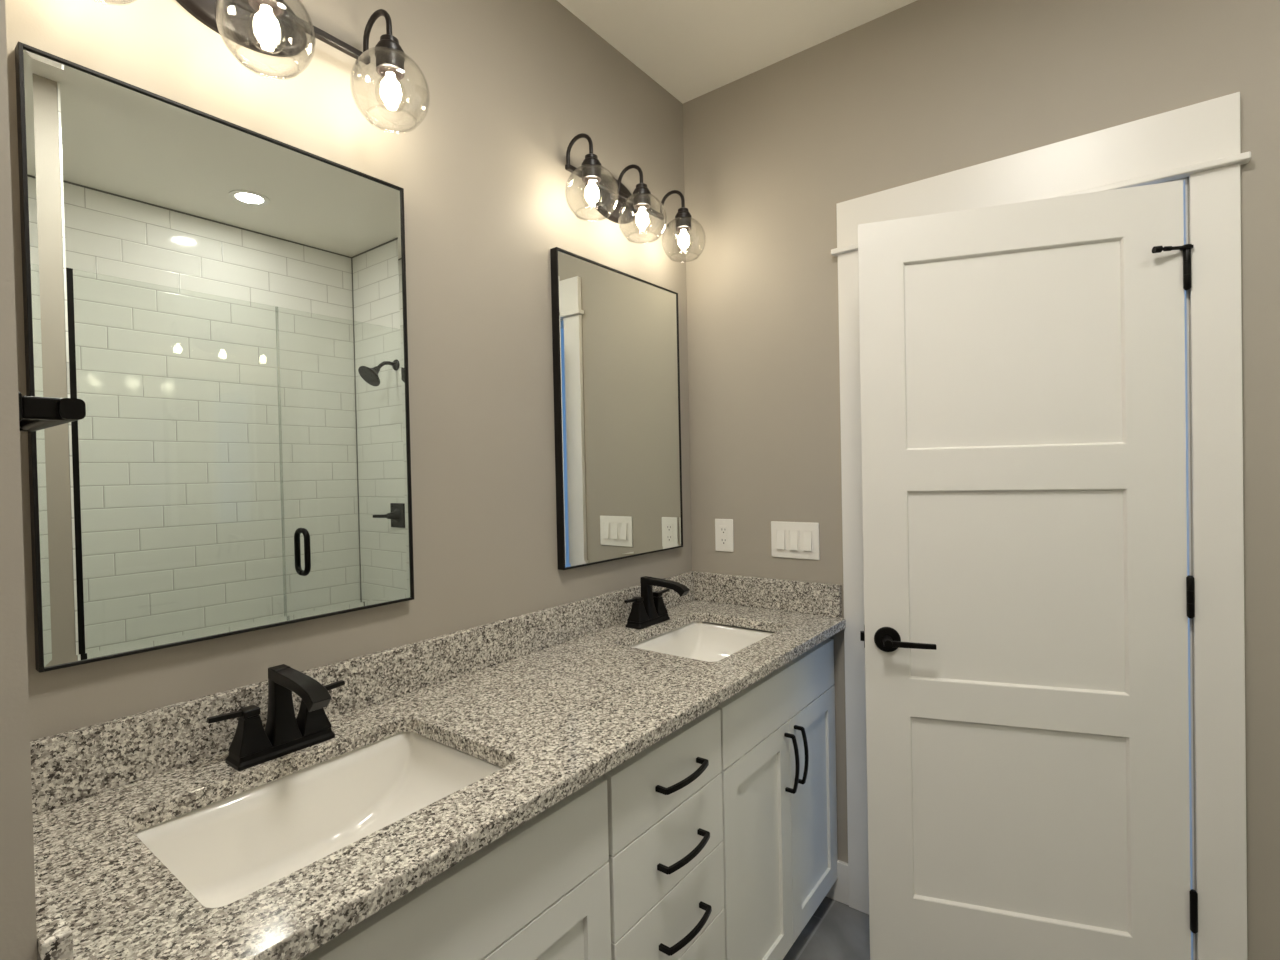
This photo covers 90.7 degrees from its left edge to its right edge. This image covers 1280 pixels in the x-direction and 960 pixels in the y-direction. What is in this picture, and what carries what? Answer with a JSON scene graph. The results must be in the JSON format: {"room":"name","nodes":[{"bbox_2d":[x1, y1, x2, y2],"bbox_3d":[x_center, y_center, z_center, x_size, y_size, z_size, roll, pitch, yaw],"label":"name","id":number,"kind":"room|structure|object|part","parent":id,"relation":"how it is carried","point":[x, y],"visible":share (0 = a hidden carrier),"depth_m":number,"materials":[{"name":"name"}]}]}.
{"room":"bathroom","nodes":[
{"label":"bathroom","id":0,"kind":"room"},
{"bbox_2d":[0,0,37,959],"bbox_3d":[-0.758,0.028,0.632,0.554,2.735,0.120,-1,1,37],"label":"wall","id":1,"kind":"structure","parent":0,"point":[18,930],"depth_m":0.51,"materials":[{"name":"beige paint"}]},
{"bbox_2d":[18,392,85,431],"bbox_3d":[-0.601,-0.063,0.618,0.198,0.025,0.050,-1,1,37],"label":"towel bar","id":2,"kind":"object","parent":1,"relation":"attached to","point":[36,413],"visible":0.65,"depth_m":0.57,"materials":[{"name":"black metal"}]},
{"bbox_3d":[-0.546,-0.063,0.550,0.026,0.025,0.009,-1,1,37],"label":"wall plate","id":3,"kind":"part","parent":2,"relation":"part of","materials":[{"name":"black metal"}]},
{"bbox_3d":[-0.533,-0.064,0.566,0.016,0.020,0.032,-1,1,37],"label":"post","id":4,"kind":"part","parent":2,"relation":"part of","materials":[{"name":"black metal"}]},
{"bbox_2d":[5,0,691,740],"bbox_3d":[-1.130,0.035,0.701,0.120,2.735,4.200,-1,1,37],"label":"wall","id":5,"kind":"structure","parent":0,"point":[483,177],"depth_m":1.51,"materials":[{"name":"beige paint"}]},
{"bbox_2d":[15,41,413,672],"bbox_3d":[-0.699,-0.180,1.152,0.025,0.900,0.607,-1,1,37],"label":"mirror","id":6,"kind":"object","parent":5,"relation":"attached to","point":[224,303],"visible":1,"depth_m":1.07,"materials":[{"name":"black metal"}]},
{"bbox_2d":[100,0,429,132],"bbox_3d":[-0.652,-0.825,1.085,0.193,0.234,0.605,-1,1,37],"label":"vanity light","id":7,"kind":"object","parent":5,"relation":"attached to","point":[269,27],"visible":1,"depth_m":1.18,"materials":[{"name":"brown metal"}]},
{"bbox_3d":[-0.771,-0.766,0.889,0.147,0.126,0.147,-1,1,37],"label":"lamp shade","id":8,"kind":"part","parent":7,"relation":"part of","materials":[{"name":"clear glass"}]},
{"bbox_3d":[-0.633,-0.771,1.071,0.147,0.126,0.147,-1,1,37],"label":"lamp shade","id":9,"kind":"part","parent":7,"relation":"part of","materials":[{"name":"clear glass"}]},
{"bbox_2d":[248,0,283,16],"bbox_3d":[-0.634,-0.836,1.071,0.055,0.067,0.055,-1,1,37],"label":"socket","id":10,"kind":"object","parent":7,"relation":"attached to","point":[276,7],"depth_m":1.08,"materials":[{"name":"brown metal"}]},
{"bbox_3d":[-0.633,-0.773,1.071,0.058,0.084,0.058,-1,1,37],"label":"bulb","id":11,"kind":"part","parent":7,"relation":"part of","materials":[{"name":"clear glass"}]},
{"bbox_3d":[-0.532,-0.908,1.278,0.097,0.077,0.011,-1,1,37],"label":"arm","id":12,"kind":"part","parent":7,"relation":"part of","materials":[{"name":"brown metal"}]},
{"bbox_2d":[375,34,404,79],"bbox_3d":[-0.496,-0.841,1.253,0.055,0.067,0.055,-1,1,37],"label":"socket","id":13,"kind":"object","parent":7,"relation":"attached to","point":[389,63],"depth_m":1.24,"materials":[{"name":"brown metal"}]},
{"bbox_3d":[-0.494,-0.776,1.254,0.147,0.126,0.147,-1,1,37],"label":"lamp shade","id":14,"kind":"part","parent":7,"relation":"part of","materials":[{"name":"clear glass"}]},
{"bbox_3d":[-0.494,-0.778,1.254,0.058,0.084,0.058,-1,1,37],"label":"bulb","id":15,"kind":"part","parent":7,"relation":"part of","materials":[{"name":"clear glass"}]},
{"bbox_2d":[30,571,695,814],"bbox_3d":[-0.362,0.410,1.592,0.020,0.102,1.869,-1,1,37],"label":"backsplash","id":16,"kind":"structure","parent":5,"relation":"attached to","point":[67,767],"depth_m":1.16,"materials":[{"name":"stone"}]},
{"bbox_2d":[550,247,682,569],"bbox_3d":[-0.049,-0.205,2.010,0.025,0.900,0.607,-1,1,37],"label":"mirror","id":17,"kind":"object","parent":5,"relation":"attached to","point":[616,366],"visible":1,"depth_m":1.96,"materials":[{"name":"black metal"}]},
{"bbox_2d":[565,133,705,262],"bbox_3d":[-0.013,-0.849,1.928,0.193,0.234,0.605,-1,1,37],"label":"vanity light","id":18,"kind":"object","parent":5,"relation":"attached to","point":[607,194],"visible":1,"depth_m":1.92,"materials":[{"name":"brown metal"}]},
{"bbox_3d":[-0.169,-0.922,1.757,0.097,0.077,0.011,-1,1,37],"label":"arm","id":19,"kind":"part","parent":18,"relation":"part of","materials":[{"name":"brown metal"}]},
{"bbox_2d":[581,153,601,183],"bbox_3d":[-0.133,-0.855,1.732,0.055,0.067,0.055,-1,1,37],"label":"socket","id":20,"kind":"object","parent":18,"relation":"attached to","point":[591,170],"depth_m":1.71,"materials":[{"name":"brown metal"}]},
{"bbox_3d":[-0.132,-0.790,1.733,0.147,0.126,0.147,-1,1,37],"label":"lamp shade","id":21,"kind":"part","parent":18,"relation":"part of","materials":[{"name":"clear glass"}]},
{"bbox_3d":[-0.030,-0.928,1.940,0.097,0.077,0.011,-1,1,37],"label":"arm","id":22,"kind":"part","parent":18,"relation":"part of","materials":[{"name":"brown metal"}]},
{"bbox_2d":[633,183,650,209],"bbox_3d":[0.005,-0.860,1.914,0.055,0.067,0.055,-1,1,37],"label":"socket","id":23,"kind":"object","parent":18,"relation":"attached to","point":[642,195],"depth_m":1.90,"materials":[{"name":"brown metal"}]},
{"bbox_3d":[0.007,-0.795,1.915,0.147,0.126,0.147,-1,1,37],"label":"lamp shade","id":24,"kind":"part","parent":18,"relation":"part of","materials":[{"name":"clear glass"}]},
{"bbox_3d":[0.108,-0.933,2.122,0.097,0.077,0.011,-1,1,37],"label":"arm","id":25,"kind":"part","parent":18,"relation":"part of","materials":[{"name":"brown metal"}]},
{"bbox_2d":[675,207,691,231],"bbox_3d":[0.144,-0.866,2.097,0.055,0.067,0.055,-1,1,37],"label":"socket","id":26,"kind":"object","parent":18,"relation":"attached to","point":[683,219],"depth_m":2.08,"materials":[{"name":"brown metal"}]},
{"bbox_3d":[0.145,-0.801,2.098,0.147,0.126,0.147,-1,1,37],"label":"lamp shade","id":27,"kind":"part","parent":18,"relation":"part of","materials":[{"name":"clear glass"}]},
{"bbox_2d":[557,0,916,103],"bbox_3d":[-0.206,-1.396,0.932,4.100,0.080,5.750,-1,1,37],"label":"ceiling","id":28,"kind":"structure","parent":0,"point":[692,49],"depth_m":1.94,"materials":[{"name":"paint"}]},
{"bbox_2d":[783,896,869,959],"bbox_3d":[-0.146,1.403,0.968,4.100,0.050,5.750,-1,1,37],"label":"floor","id":29,"kind":"structure","parent":0,"point":[836,930],"depth_m":1.87,"materials":[{"name":"tile"}]},
{"bbox_2d":[299,777,610,959],"bbox_3d":[-0.467,0.943,0.983,0.570,0.883,0.747,-1,1,37],"label":"vanity cabinet","id":30,"kind":"object","parent":29,"relation":"on","point":[540,890],"visible":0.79,"depth_m":0.96,"materials":[{"name":"paint"}]},
{"bbox_2d":[30,571,845,959],"bbox_3d":[-0.140,0.422,1.424,0.577,0.132,1.869,-1,1,37],"label":"countertop","id":31,"kind":"structure","parent":30,"relation":"on","point":[557,698],"depth_m":1.05,"materials":[{"name":"stone"}]},
{"bbox_2d":[207,664,344,770],"bbox_3d":[-0.581,0.400,1.072,0.177,0.144,0.224,-1,1,37],"label":"faucet","id":32,"kind":"object","parent":31,"relation":"on","point":[284,734],"visible":1,"depth_m":1.08,"materials":[{"name":"black metal"}]},
{"bbox_3d":[-0.676,0.390,1.045,0.012,0.013,0.067,-1,1,37],"label":"lever","id":33,"kind":"part","parent":32,"relation":"part of","materials":[{"name":"black metal"}]},
{"bbox_3d":[-0.659,0.419,1.067,0.049,0.069,0.051,-1,1,37],"label":"handle","id":34,"kind":"part","parent":32,"relation":"part of","materials":[{"name":"black metal"}]},
{"bbox_3d":[-0.627,0.463,1.109,0.058,0.019,0.160,-1,1,37],"label":"plate","id":35,"kind":"part","parent":32,"relation":"part of","materials":[{"name":"black metal"}]},
{"bbox_3d":[-0.579,0.391,1.070,0.172,0.127,0.050,-1,1,37],"label":"spout","id":36,"kind":"part","parent":32,"relation":"part of","materials":[{"name":"black metal"}]},
{"bbox_3d":[-0.597,0.417,1.149,0.049,0.069,0.051,-1,1,37],"label":"handle","id":37,"kind":"part","parent":32,"relation":"part of","materials":[{"name":"black metal"}]},
{"bbox_3d":[-0.581,0.386,1.170,0.012,0.013,0.067,-1,1,37],"label":"lever","id":38,"kind":"part","parent":32,"relation":"part of","materials":[{"name":"black metal"}]},
{"bbox_2d":[134,732,501,907],"bbox_3d":[-0.464,0.581,0.975,0.357,0.158,0.479,-1,1,37],"label":"sink","id":39,"kind":"object","parent":31,"relation":"in","point":[224,851],"visible":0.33,"depth_m":1.09,"materials":[{"name":"white ceramic"}]},
{"bbox_2d":[624,576,689,629],"bbox_3d":[0.072,0.375,1.939,0.177,0.144,0.224,-1,1,37],"label":"faucet","id":40,"kind":"object","parent":31,"relation":"on","point":[647,610],"visible":1,"depth_m":1.94,"materials":[{"name":"black metal"}]},
{"bbox_3d":[-0.023,0.365,1.912,0.012,0.013,0.067,-1,1,37],"label":"lever","id":41,"kind":"part","parent":40,"relation":"part of","materials":[{"name":"black metal"}]},
{"bbox_3d":[-0.006,0.394,1.934,0.049,0.069,0.051,-1,1,37],"label":"handle","id":42,"kind":"part","parent":40,"relation":"part of","materials":[{"name":"black metal"}]},
{"bbox_3d":[0.026,0.438,1.976,0.058,0.019,0.160,-1,1,37],"label":"plate","id":43,"kind":"part","parent":40,"relation":"part of","materials":[{"name":"black metal"}]},
{"bbox_3d":[0.056,0.392,2.016,0.049,0.069,0.051,-1,1,37],"label":"handle","id":44,"kind":"part","parent":40,"relation":"part of","materials":[{"name":"black metal"}]},
{"bbox_3d":[0.073,0.366,1.937,0.172,0.127,0.050,-1,1,37],"label":"spout","id":45,"kind":"part","parent":40,"relation":"part of","materials":[{"name":"black metal"}]},
{"bbox_2d":[629,621,773,661],"bbox_3d":[0.190,0.556,1.837,0.357,0.158,0.479,-1,1,37],"label":"sink","id":46,"kind":"object","parent":31,"relation":"in","point":[699,640],"visible":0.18,"depth_m":2.05,"materials":[{"name":"white ceramic"}]},
{"bbox_3d":[-0.166,0.994,0.989,0.019,0.619,0.365,-1,1,37],"label":"door","id":47,"kind":"part","parent":30,"relation":"part of","materials":[{"name":"white paint"}]},
{"bbox_2d":[601,708,724,959],"bbox_3d":[-0.121,0.930,1.440,0.570,0.883,0.398,-1,1,37],"label":"base cabinet","id":48,"kind":"object","parent":29,"relation":"on","point":[666,868],"visible":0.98,"depth_m":1.27,"materials":[{"name":"paint"}]},
{"bbox_3d":[0.060,0.599,1.293,0.019,0.144,0.390,-1,1,37],"label":"drawer","id":49,"kind":"part","parent":48,"relation":"part of","materials":[{"name":"white paint"}]},
{"bbox_3d":[0.063,0.751,1.295,0.019,0.154,0.390,-1,1,37],"label":"drawer","id":50,"kind":"part","parent":48,"relation":"part of","materials":[{"name":"white paint"}]},
{"bbox_3d":[0.067,0.907,1.297,0.019,0.152,0.390,-1,1,37],"label":"drawer","id":51,"kind":"part","parent":48,"relation":"part of","materials":[{"name":"white paint"}]},
{"bbox_3d":[0.093,0.603,1.288,0.039,0.010,0.158,-1,1,37],"label":"handle","id":52,"kind":"part","parent":48,"relation":"part of","materials":[{"name":"black metal"}]},
{"bbox_3d":[0.096,0.758,1.290,0.039,0.010,0.158,-1,1,37],"label":"handle","id":53,"kind":"part","parent":48,"relation":"part of","materials":[{"name":"black metal"}]},
{"bbox_3d":[0.100,0.917,1.292,0.039,0.010,0.158,-1,1,37],"label":"handle","id":54,"kind":"part","parent":48,"relation":"part of","materials":[{"name":"black metal"}]},
{"bbox_3d":[0.072,1.140,1.300,0.019,0.308,0.390,-1,1,37],"label":"drawer","id":55,"kind":"part","parent":48,"relation":"part of","materials":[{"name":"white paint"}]},
{"bbox_2d":[706,622,837,959],"bbox_3d":[0.215,0.917,1.883,0.570,0.883,0.714,-1,1,37],"label":"vanity cabinet","id":56,"kind":"object","parent":29,"relation":"on","point":[778,740],"visible":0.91,"depth_m":1.69,"materials":[{"name":"paint"}]},
{"bbox_3d":[0.300,0.976,1.603,0.019,0.619,0.360,-1,1,37],"label":"door","id":57,"kind":"part","parent":56,"relation":"part of","materials":[{"name":"white paint"}]},
{"bbox_3d":[0.410,0.765,1.704,0.039,0.158,0.010,-1,1,37],"label":"handle","id":58,"kind":"part","parent":56,"relation":"part of","materials":[{"name":"black metal"}]},
{"bbox_3d":[0.448,0.763,1.753,0.039,0.158,0.010,-1,1,37],"label":"handle","id":59,"kind":"part","parent":56,"relation":"part of","materials":[{"name":"black metal"}]},
{"bbox_3d":[0.515,0.968,1.887,0.019,0.619,0.346,-1,1,37],"label":"door","id":60,"kind":"part","parent":56,"relation":"part of","materials":[{"name":"white paint"}]},
{"bbox_2d":[683,0,1279,959],"bbox_3d":[0.812,-0.023,1.939,1.720,2.735,0.120,-1,1,37],"label":"wall","id":61,"kind":"structure","parent":0,"point":[919,90],"depth_m":1.87,"materials":[{"name":"beige paint"}]},
{"bbox_2d":[715,519,733,551],"bbox_3d":[0.300,0.197,2.253,0.073,0.116,0.008,-1,1,37],"label":"outlet","id":62,"kind":"object","parent":61,"relation":"attached to","point":[723,527],"visible":1,"depth_m":2.25,"materials":[{"name":"white plastic"}]},
{"bbox_2d":[719,526,727,544],"bbox_3d":[0.298,0.197,2.251,0.033,0.067,0.003,-1,1,37],"label":"receptacle","id":63,"kind":"object","parent":62,"relation":"attached to","point":[723,530],"depth_m":2.25,"materials":[{"name":"white plastic"}]},
{"bbox_2d":[771,521,819,559],"bbox_3d":[0.509,0.200,2.089,0.168,0.121,0.015,-1,1,37],"label":"light switch","id":64,"kind":"object","parent":61,"relation":"attached to","point":[798,540],"visible":1,"depth_m":2.09,"materials":[{"name":"white plastic"}]},
{"bbox_3d":[0.473,0.200,2.119,0.037,0.071,0.002,-1,1,37],"label":"switch frame","id":65,"kind":"part","parent":64,"relation":"part of","materials":[{"name":"white plastic"}]},
{"bbox_3d":[0.510,0.200,2.091,0.037,0.071,0.002,-1,1,37],"label":"switch frame","id":66,"kind":"part","parent":64,"relation":"part of","materials":[{"name":"white plastic"}]},
{"bbox_3d":[0.547,0.199,2.062,0.037,0.071,0.002,-1,1,37],"label":"switch frame","id":67,"kind":"part","parent":64,"relation":"part of","materials":[{"name":"white plastic"}]},
{"bbox_2d":[826,860,848,904],"bbox_3d":[0.624,1.284,2.035,0.101,0.128,0.014,-1,1,37],"label":"baseboard","id":68,"kind":"structure","parent":61,"relation":"attached to","point":[839,891],"depth_m":2.01,"materials":[{"name":"white paint"}]},
{"bbox_2d":[858,180,1197,959],"bbox_3d":[0.954,0.321,1.616,0.740,2.030,0.138,-1,1,19],"label":"door","id":69,"kind":"structure","parent":61,"relation":"in","point":[1029,594],"depth_m":1.60,"materials":[{"name":"white paint"}]},
{"bbox_3d":[0.656,0.428,1.673,0.067,0.067,0.052,-1,1,19],"label":"handle","id":70,"kind":"part","parent":69,"relation":"part of","materials":[{"name":"black metal"}]},
{"bbox_3d":[0.699,0.427,1.637,0.126,0.017,0.012,-1,1,19],"label":"lever","id":71,"kind":"part","parent":69,"relation":"part of","materials":[{"name":"black metal"}]},
{"bbox_3d":[0.936,-0.331,1.609,0.491,0.496,0.033,-1,1,19],"label":"panel","id":72,"kind":"part","parent":69,"relation":"part of","materials":[{"name":"white paint"}]},
{"bbox_3d":[0.949,0.275,1.617,0.491,0.501,0.033,-1,1,19],"label":"panel","id":73,"kind":"part","parent":69,"relation":"part of","materials":[{"name":"white paint"}]},
{"bbox_3d":[0.962,0.870,1.624,0.491,0.489,0.033,-1,1,19],"label":"panel","id":74,"kind":"part","parent":69,"relation":"part of","materials":[{"name":"white paint"}]},
{"bbox_2d":[831,92,1250,959],"bbox_3d":[1.037,0.238,1.754,0.948,2.209,0.154,-1,1,37],"label":"door frame","id":75,"kind":"structure","parent":61,"relation":"attached to","point":[1214,194],"depth_m":1.47,"materials":[{"name":"white paint"}]}
]}

